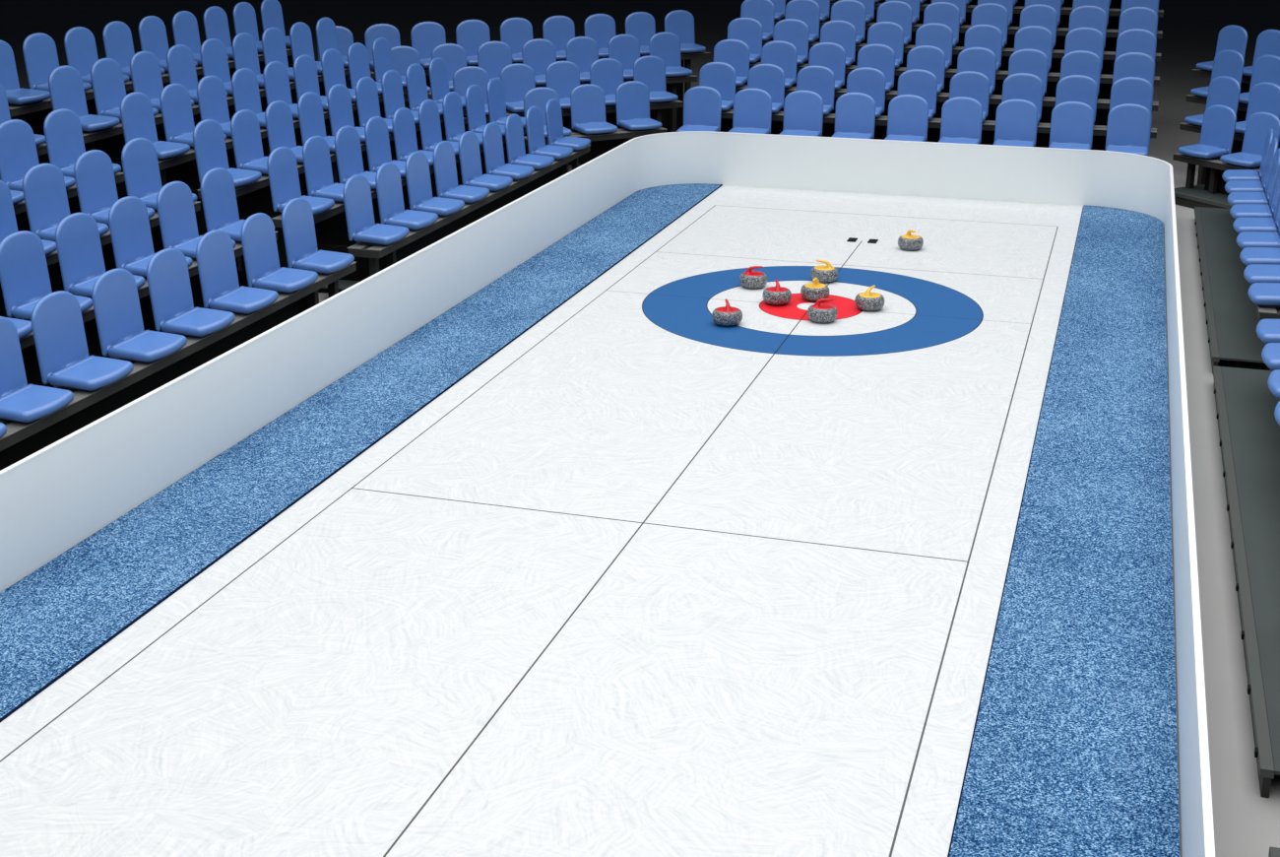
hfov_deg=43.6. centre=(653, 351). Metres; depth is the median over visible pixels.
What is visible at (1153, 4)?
seat
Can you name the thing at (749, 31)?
seat
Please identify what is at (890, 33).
seat
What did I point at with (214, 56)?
seat
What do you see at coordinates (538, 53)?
seat
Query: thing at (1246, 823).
floor
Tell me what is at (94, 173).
seat
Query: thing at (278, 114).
seat
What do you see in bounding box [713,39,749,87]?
seat
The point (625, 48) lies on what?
seat
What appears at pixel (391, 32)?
seat
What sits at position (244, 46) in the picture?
seat
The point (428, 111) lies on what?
seat
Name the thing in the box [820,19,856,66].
seat
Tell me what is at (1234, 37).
seat
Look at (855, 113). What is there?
seat
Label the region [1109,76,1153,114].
seat
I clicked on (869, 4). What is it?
seat
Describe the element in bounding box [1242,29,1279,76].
seat
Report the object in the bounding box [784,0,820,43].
seat
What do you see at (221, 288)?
seat
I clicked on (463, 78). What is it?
seat
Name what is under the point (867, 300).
stone
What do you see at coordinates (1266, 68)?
seat
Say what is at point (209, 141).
seat
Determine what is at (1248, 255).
seat
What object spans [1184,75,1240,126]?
seat
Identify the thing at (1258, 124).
seat
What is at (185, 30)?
seat
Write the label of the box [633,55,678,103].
seat
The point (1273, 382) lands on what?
seat
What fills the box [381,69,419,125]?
seat
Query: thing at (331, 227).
stand
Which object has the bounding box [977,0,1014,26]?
seat
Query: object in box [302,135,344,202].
seat
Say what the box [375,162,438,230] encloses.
seat
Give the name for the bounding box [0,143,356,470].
stand
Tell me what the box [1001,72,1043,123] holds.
seat
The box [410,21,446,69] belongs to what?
seat
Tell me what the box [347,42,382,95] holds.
seat
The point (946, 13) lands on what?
seat
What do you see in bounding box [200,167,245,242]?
seat
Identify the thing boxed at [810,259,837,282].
stone
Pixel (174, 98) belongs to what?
seat
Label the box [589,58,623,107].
seat
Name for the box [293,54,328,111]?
seat
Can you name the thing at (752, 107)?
seat
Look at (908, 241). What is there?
stone
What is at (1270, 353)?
seat
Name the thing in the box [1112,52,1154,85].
seat
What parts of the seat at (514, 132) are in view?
backrest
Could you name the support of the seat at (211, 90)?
on the stand at (331, 227)
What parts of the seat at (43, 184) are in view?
backrest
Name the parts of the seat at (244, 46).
backrest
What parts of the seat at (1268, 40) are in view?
backrest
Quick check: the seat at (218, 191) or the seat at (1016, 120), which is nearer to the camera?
the seat at (218, 191)
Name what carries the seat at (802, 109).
on the stand at (1109, 58)
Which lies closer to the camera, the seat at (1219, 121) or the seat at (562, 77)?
the seat at (1219, 121)
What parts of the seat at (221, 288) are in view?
backrest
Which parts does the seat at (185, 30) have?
backrest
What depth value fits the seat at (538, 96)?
24.28 m
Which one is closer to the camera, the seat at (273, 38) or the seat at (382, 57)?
the seat at (273, 38)
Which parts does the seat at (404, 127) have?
backrest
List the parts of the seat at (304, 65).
backrest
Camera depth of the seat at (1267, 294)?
15.02 m
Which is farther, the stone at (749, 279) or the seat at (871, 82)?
the seat at (871, 82)
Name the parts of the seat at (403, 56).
backrest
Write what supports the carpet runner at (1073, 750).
on the floor
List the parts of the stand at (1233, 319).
seat rail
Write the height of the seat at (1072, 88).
0.713 m
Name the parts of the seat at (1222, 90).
backrest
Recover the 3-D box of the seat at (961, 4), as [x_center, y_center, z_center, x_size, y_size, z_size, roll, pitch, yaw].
[4.945,-5.856,26.978,0.594,0.713,0.566,5,18,16]
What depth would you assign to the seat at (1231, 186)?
19.96 m
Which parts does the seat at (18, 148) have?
backrest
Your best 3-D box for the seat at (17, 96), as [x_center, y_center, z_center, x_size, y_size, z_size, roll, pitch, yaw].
[-7.299,-3.200,18.309,0.566,0.713,0.594,5,18,16]
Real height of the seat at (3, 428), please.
0.713 m
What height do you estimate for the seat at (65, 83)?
0.713 m
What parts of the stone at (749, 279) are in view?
handle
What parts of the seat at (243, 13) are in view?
backrest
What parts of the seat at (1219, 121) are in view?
backrest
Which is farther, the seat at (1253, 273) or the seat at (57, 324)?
the seat at (1253, 273)
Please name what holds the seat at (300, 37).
on the stand at (331, 227)
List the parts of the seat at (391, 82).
backrest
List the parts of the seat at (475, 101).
backrest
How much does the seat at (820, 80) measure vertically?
0.713 m
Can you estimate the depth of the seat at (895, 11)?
26.59 m
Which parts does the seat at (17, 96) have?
backrest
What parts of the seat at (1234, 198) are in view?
backrest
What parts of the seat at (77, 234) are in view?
backrest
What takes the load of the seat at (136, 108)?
on the stand at (331, 227)
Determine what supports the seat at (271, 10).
on the stand at (331, 227)
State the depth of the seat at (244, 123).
18.50 m
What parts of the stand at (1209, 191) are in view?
support post, support post, support post, riser panel, seat rail, seat rail, seat rail, seat rail, riser panel, riser panel, riser panel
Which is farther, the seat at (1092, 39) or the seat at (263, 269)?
the seat at (1092, 39)
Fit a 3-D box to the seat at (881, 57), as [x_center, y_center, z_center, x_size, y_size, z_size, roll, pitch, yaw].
[3.428,-4.415,24.961,0.594,0.713,0.566,5,18,16]
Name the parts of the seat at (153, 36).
backrest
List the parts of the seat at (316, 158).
backrest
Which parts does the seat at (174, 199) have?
backrest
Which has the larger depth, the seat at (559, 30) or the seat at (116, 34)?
the seat at (559, 30)
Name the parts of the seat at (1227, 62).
backrest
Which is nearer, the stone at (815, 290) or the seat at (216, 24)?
the stone at (815, 290)
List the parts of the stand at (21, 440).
riser panel, seat rail, riser panel, seat rail, riser panel, seat rail, riser panel, seat rail, panel, support post, support post, support post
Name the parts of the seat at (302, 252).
backrest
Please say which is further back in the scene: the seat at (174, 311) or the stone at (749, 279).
the stone at (749, 279)
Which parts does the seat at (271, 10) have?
backrest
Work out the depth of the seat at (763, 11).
27.24 m
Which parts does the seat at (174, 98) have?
backrest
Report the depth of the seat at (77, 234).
14.27 m
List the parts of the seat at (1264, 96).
backrest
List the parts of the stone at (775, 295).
handle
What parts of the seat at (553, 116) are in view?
backrest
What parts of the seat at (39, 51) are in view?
backrest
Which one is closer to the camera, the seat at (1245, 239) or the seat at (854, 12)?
the seat at (1245, 239)
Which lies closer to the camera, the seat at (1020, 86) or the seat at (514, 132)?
the seat at (514, 132)
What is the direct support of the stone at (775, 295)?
on the sheet
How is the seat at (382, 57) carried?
on the stand at (331, 227)
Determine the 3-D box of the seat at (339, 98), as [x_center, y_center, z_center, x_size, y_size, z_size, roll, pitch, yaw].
[-3.835,-3.084,20.662,0.566,0.713,0.594,5,18,16]
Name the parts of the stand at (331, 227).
support post, support post, riser panel, seat rail, support post, panel, riser panel, seat rail, support post, support post, riser panel, seat rail, support post, support post, seat rail, support post, riser panel, support post, support post, support post, support post, seat rail, riser panel, seat rail, riser panel, support post, support post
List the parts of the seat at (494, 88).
backrest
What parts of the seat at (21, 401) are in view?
backrest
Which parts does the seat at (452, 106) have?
backrest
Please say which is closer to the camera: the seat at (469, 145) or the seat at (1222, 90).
the seat at (469, 145)
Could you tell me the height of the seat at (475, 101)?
0.713 m
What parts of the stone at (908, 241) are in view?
handle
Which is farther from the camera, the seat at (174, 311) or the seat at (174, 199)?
the seat at (174, 199)
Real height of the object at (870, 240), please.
0.012 m
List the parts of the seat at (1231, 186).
backrest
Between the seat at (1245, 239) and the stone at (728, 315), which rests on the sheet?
the stone at (728, 315)
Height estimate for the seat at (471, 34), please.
0.713 m
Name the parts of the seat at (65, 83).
backrest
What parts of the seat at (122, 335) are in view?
backrest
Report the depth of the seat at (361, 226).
17.43 m
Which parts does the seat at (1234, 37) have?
backrest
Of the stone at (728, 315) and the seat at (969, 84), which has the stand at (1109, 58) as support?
the seat at (969, 84)
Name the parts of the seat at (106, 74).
backrest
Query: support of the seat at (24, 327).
on the stand at (21, 440)
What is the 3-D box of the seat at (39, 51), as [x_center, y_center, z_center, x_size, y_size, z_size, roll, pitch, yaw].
[-7.076,-3.418,19.023,0.566,0.713,0.594,5,18,16]
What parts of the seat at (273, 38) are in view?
backrest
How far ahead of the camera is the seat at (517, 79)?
24.99 m
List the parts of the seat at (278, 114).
backrest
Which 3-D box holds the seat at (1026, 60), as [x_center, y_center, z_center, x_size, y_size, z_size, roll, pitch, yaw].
[5.667,-4.217,24.322,0.594,0.713,0.566,5,18,16]
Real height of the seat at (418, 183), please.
0.713 m
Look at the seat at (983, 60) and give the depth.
24.69 m
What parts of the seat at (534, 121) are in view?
backrest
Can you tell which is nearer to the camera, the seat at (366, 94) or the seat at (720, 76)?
the seat at (366, 94)
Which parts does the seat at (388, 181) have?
backrest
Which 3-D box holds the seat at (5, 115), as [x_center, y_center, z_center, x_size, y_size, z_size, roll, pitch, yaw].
[-6.822,-2.502,16.924,0.566,0.713,0.594,5,18,16]
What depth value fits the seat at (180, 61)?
20.30 m
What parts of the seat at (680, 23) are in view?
backrest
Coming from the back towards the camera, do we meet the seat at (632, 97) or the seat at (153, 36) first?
the seat at (632, 97)
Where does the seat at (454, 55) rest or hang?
on the stand at (670, 114)
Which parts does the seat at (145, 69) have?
backrest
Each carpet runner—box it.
[0,183,722,721]
[947,204,1180,856]
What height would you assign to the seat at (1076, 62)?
0.713 m
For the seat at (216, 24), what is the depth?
22.60 m
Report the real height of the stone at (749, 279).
0.247 m
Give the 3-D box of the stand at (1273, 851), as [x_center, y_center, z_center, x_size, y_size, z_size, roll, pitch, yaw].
[4.802,2.771,3.369,5.995,1.967,7.011,5,18,16]
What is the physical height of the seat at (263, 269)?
0.713 m
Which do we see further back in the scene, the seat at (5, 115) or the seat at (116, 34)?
the seat at (116, 34)
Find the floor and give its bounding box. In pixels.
[0,0,1279,856]
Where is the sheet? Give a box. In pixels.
[0,185,1083,856]
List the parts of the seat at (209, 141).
backrest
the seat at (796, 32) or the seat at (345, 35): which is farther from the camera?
the seat at (796, 32)
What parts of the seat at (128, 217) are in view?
backrest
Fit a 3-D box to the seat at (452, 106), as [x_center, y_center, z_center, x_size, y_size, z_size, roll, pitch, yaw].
[-2.531,-3.190,21.922,0.566,0.713,0.594,5,18,16]
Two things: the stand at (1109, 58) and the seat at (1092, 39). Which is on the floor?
the stand at (1109, 58)
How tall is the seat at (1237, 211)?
0.713 m
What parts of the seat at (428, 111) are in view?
backrest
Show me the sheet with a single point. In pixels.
(653, 576)
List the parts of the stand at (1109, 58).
riser panel, riser panel, riser panel, riser panel, seat rail, riser panel, seat rail, riser panel, seat rail, riser panel, seat rail, seat rail, seat rail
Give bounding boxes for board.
[0,130,1215,856]
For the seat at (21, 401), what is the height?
0.713 m
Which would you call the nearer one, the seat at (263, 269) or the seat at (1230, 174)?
the seat at (263, 269)
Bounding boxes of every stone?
[711,298,742,325]
[739,265,767,288]
[762,278,791,305]
[800,277,829,301]
[807,298,837,322]
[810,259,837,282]
[854,285,884,311]
[897,229,923,250]
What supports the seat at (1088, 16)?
on the stand at (1109, 58)
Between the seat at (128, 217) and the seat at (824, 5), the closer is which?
the seat at (128, 217)
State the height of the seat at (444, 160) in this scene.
0.713 m
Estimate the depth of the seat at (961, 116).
23.21 m
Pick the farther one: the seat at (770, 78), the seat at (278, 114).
the seat at (770, 78)
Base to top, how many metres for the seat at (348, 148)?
0.713 m
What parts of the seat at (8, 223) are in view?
backrest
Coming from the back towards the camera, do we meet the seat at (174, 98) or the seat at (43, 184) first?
the seat at (174, 98)
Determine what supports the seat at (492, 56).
on the stand at (670, 114)
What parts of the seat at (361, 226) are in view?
backrest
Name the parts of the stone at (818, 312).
handle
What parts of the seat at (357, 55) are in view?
backrest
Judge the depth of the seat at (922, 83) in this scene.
24.16 m
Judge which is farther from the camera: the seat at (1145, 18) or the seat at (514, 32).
the seat at (514, 32)
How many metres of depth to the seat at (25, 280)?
13.58 m
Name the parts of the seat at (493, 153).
backrest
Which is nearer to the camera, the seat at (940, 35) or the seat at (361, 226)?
the seat at (361, 226)
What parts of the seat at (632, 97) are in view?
backrest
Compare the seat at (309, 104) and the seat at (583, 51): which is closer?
the seat at (309, 104)
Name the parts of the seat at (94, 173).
backrest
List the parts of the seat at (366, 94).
backrest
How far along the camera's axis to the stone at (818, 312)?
16.69 m
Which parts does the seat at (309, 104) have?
backrest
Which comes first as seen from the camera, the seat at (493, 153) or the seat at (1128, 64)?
the seat at (493, 153)
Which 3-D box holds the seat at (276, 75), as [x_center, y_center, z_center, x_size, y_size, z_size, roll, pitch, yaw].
[-4.692,-3.413,20.830,0.566,0.713,0.594,5,18,16]
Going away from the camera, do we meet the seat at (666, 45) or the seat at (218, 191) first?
the seat at (218, 191)
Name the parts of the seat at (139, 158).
backrest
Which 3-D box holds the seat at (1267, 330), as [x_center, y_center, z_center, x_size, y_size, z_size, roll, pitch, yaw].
[5.536,-0.438,13.832,0.566,0.713,0.594,5,18,16]
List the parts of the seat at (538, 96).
backrest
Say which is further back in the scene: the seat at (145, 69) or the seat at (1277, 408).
the seat at (145, 69)
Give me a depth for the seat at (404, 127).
20.50 m
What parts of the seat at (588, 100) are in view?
backrest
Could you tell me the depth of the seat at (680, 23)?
28.11 m
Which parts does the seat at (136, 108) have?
backrest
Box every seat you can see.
[0,39,50,106]
[0,83,45,146]
[0,119,75,191]
[0,179,57,255]
[0,230,92,320]
[0,316,73,423]
[0,422,6,437]
[5,317,32,338]
[10,190,24,204]
[22,32,91,91]
[22,163,108,241]
[30,290,133,390]
[43,108,121,178]
[48,64,120,132]
[55,212,145,299]
[64,26,129,87]
[73,149,154,227]
[90,58,158,122]
[91,267,187,363]
[102,20,164,80]
[108,195,192,278]
[120,91,190,160]
[121,137,196,211]
[129,50,193,113]
[137,15,197,72]
[146,248,235,337]
[156,181,235,259]
[159,82,226,148]
[166,44,227,104]
[172,10,228,65]
[192,119,261,188]
[195,229,278,314]
[196,74,231,137]
[199,38,233,96]
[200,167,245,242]
[202,5,233,60]
[230,109,268,175]
[231,67,266,128]
[232,1,263,54]
[232,32,264,88]
[240,212,318,293]
[259,0,291,48]
[261,26,294,81]
[262,61,298,119]
[264,100,303,164]
[266,146,334,214]
[281,197,354,274]
[289,21,322,74]
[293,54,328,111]
[297,91,335,153]
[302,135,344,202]
[316,17,348,67]
[317,25,353,61]
[320,48,356,103]
[326,83,365,143]
[334,125,376,190]
[343,174,409,246]
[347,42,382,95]
[355,76,392,133]
[364,23,400,68]
[364,116,405,178]
[372,37,406,88]
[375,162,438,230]
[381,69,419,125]
[390,45,431,92]
[391,107,433,167]
[405,63,443,116]
[405,150,464,216]
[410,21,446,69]
[418,99,458,155]
[428,57,465,107]
[431,43,467,91]
[433,140,489,203]
[442,91,483,145]
[452,65,489,116]
[455,19,490,65]
[458,130,512,191]
[464,84,505,136]
[477,40,511,79]
[482,122,534,181]
[486,77,525,127]
[500,17,533,63]
[500,63,535,114]
[505,113,554,170]
[521,38,556,86]
[523,86,572,138]
[525,105,573,160]
[542,15,575,61]
[545,61,579,110]
[545,98,590,151]
[566,36,598,83]
[570,83,617,134]
[583,13,616,59]
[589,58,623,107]
[608,34,639,80]
[615,80,662,130]
[625,11,655,56]
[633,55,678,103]
[649,31,692,77]
[664,9,705,54]
[676,85,721,131]
[699,62,736,112]
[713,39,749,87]
[727,17,763,63]
[728,88,771,133]
[740,0,774,42]
[747,64,784,114]
[760,40,797,89]
[770,0,785,21]
[772,18,809,65]
[778,90,823,136]
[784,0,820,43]
[796,64,834,115]
[808,42,845,90]
[814,0,830,22]
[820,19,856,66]
[830,0,866,44]
[832,92,875,138]
[846,66,886,117]
[856,43,895,92]
[857,0,874,23]
[867,21,903,67]
[876,0,912,45]
[884,94,928,141]
[885,0,920,24]
[896,68,937,120]
[906,45,945,94]
[914,22,953,69]
[923,1,959,47]
[931,0,966,25]
[938,96,983,144]
[949,70,990,122]
[957,47,996,95]
[963,24,1002,71]
[970,2,1008,48]
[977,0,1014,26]
[993,98,1038,146]
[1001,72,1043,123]
[1008,48,1048,97]
[1014,25,1053,72]
[1019,3,1057,49]
[1024,0,1061,27]
[1048,101,1094,149]
[1055,74,1097,123]
[1059,50,1101,95]
[1064,26,1104,70]
[1068,4,1107,48]
[1072,0,1109,26]
[1105,103,1151,156]
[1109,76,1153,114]
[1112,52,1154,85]
[1115,28,1156,60]
[1118,6,1157,37]
[1120,0,1159,13]
[1177,104,1236,159]
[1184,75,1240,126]
[1190,49,1244,97]
[1196,24,1247,70]
[1219,111,1279,168]
[1221,128,1274,183]
[1224,137,1278,194]
[1226,147,1279,207]
[1229,166,1279,220]
[1232,200,1279,235]
[1234,81,1279,133]
[1236,231,1279,249]
[1238,54,1279,103]
[1239,247,1279,265]
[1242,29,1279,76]
[1243,263,1279,284]
[1247,282,1279,307]
[1256,319,1279,343]
[1261,342,1279,370]
[1267,369,1279,398]
[1274,400,1279,426]
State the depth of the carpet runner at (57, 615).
12.64 m
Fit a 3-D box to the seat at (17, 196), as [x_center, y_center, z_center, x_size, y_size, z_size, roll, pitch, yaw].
[-6.411,-1.739,15.328,0.566,0.713,0.594,5,18,16]
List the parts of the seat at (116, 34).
backrest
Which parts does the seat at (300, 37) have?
backrest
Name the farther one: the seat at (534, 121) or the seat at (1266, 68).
the seat at (1266, 68)
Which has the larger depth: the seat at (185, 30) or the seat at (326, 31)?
the seat at (326, 31)
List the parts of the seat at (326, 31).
backrest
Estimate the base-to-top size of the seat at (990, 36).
0.713 m
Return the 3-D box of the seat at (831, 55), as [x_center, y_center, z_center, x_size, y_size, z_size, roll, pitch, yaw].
[2.682,-4.481,25.174,0.594,0.713,0.566,5,18,16]
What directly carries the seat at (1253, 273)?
on the stand at (1233, 319)
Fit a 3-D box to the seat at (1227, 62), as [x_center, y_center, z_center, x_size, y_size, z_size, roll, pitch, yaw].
[8.636,-4.261,24.564,0.566,0.713,0.594,-9,19,-27]
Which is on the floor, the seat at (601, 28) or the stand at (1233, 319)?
the stand at (1233, 319)
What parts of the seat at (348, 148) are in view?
backrest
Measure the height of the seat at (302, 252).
0.713 m
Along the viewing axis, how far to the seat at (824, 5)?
27.76 m
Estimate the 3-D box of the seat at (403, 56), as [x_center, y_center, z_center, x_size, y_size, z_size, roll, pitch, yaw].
[-3.812,-4.357,24.820,0.594,0.713,0.566,-9,19,-27]
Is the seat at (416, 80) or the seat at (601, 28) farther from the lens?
the seat at (601, 28)
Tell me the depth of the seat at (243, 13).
23.31 m
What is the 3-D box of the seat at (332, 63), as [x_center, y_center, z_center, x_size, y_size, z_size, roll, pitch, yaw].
[-4.245,-3.847,22.258,0.566,0.713,0.594,5,18,16]
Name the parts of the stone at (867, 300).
handle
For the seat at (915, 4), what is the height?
0.713 m
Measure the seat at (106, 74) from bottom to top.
0.713 m
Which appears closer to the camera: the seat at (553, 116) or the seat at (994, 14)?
the seat at (553, 116)
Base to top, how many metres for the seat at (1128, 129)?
0.713 m
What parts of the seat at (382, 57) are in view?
backrest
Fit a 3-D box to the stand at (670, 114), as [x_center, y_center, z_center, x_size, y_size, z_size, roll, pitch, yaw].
[-1.479,-3.748,25.629,7.011,1.444,3.335,-9,19,-27]
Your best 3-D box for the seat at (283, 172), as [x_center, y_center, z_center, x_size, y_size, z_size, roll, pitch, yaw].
[-3.870,-1.887,17.638,0.566,0.713,0.594,5,18,16]
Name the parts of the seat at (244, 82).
backrest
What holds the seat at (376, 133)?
on the stand at (331, 227)
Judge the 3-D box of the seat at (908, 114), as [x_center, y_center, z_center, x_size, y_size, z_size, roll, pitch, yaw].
[3.661,-3.345,23.261,0.594,0.713,0.566,5,18,16]
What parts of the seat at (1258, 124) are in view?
backrest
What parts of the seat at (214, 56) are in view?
backrest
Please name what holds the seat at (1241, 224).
on the stand at (1233, 319)
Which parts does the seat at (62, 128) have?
backrest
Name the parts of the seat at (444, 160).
backrest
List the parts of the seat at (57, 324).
backrest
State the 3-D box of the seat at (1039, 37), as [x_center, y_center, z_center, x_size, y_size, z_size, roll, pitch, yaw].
[5.924,-4.719,25.065,0.594,0.713,0.566,5,18,16]
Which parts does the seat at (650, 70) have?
backrest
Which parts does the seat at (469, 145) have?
backrest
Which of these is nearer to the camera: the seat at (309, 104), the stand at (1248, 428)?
the stand at (1248, 428)
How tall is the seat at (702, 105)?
0.713 m
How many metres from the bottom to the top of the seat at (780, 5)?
0.713 m
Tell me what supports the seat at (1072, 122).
on the stand at (1109, 58)
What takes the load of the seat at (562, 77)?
on the stand at (670, 114)
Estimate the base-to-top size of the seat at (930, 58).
0.713 m
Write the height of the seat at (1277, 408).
0.713 m
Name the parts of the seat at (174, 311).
backrest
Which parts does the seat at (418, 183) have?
backrest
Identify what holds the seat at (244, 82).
on the stand at (331, 227)
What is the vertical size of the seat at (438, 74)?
0.713 m
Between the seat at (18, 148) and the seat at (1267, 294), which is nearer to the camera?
the seat at (1267, 294)
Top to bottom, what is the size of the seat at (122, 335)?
0.713 m
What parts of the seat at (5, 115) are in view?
backrest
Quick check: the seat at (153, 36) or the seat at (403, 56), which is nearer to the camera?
the seat at (153, 36)
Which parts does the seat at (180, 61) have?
backrest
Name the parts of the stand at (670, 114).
riser panel, seat rail, seat rail, riser panel, riser panel, support post, seat rail, seat rail, riser panel, support post, support post, support post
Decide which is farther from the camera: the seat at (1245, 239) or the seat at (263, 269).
the seat at (1245, 239)
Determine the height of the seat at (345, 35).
0.713 m
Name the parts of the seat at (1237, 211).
backrest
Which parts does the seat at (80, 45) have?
backrest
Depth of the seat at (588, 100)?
24.65 m
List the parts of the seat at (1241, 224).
backrest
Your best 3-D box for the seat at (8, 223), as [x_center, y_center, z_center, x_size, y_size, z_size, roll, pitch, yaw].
[-5.777,-1.193,14.446,0.566,0.713,0.594,5,18,16]
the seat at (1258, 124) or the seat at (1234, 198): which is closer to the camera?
the seat at (1234, 198)
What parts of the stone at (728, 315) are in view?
handle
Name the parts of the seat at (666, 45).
backrest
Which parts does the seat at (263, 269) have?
backrest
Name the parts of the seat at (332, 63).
backrest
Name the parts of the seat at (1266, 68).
backrest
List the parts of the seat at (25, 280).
backrest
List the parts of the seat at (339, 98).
backrest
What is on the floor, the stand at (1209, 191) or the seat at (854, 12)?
the stand at (1209, 191)
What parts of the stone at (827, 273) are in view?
handle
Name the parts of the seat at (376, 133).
backrest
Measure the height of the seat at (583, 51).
0.713 m
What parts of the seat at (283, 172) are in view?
backrest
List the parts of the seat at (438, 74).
backrest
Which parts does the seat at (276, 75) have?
backrest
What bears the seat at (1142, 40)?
on the stand at (1109, 58)
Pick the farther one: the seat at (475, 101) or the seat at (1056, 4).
the seat at (1056, 4)
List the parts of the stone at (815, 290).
handle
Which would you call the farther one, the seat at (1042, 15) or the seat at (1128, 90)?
the seat at (1042, 15)
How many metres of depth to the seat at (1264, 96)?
22.99 m
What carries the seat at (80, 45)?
on the stand at (331, 227)
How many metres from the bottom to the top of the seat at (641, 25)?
0.713 m
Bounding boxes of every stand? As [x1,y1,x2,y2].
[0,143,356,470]
[8,48,590,293]
[348,51,710,171]
[719,0,1163,157]
[1172,68,1279,208]
[1194,206,1279,373]
[1213,342,1279,797]
[1268,845,1279,856]
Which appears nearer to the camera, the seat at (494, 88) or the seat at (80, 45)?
the seat at (80, 45)
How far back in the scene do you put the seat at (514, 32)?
26.70 m
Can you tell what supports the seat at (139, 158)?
on the stand at (21, 440)
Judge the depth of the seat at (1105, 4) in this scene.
26.50 m
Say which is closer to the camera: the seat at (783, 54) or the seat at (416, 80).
the seat at (416, 80)
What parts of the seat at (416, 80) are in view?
backrest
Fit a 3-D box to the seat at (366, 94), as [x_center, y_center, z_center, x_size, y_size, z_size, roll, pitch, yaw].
[-3.611,-3.302,21.376,0.566,0.713,0.594,5,18,16]
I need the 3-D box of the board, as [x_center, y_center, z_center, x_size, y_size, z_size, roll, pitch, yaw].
[-0.813,1.593,9.191,7.460,0.810,30.405,5,18,16]
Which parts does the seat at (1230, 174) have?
backrest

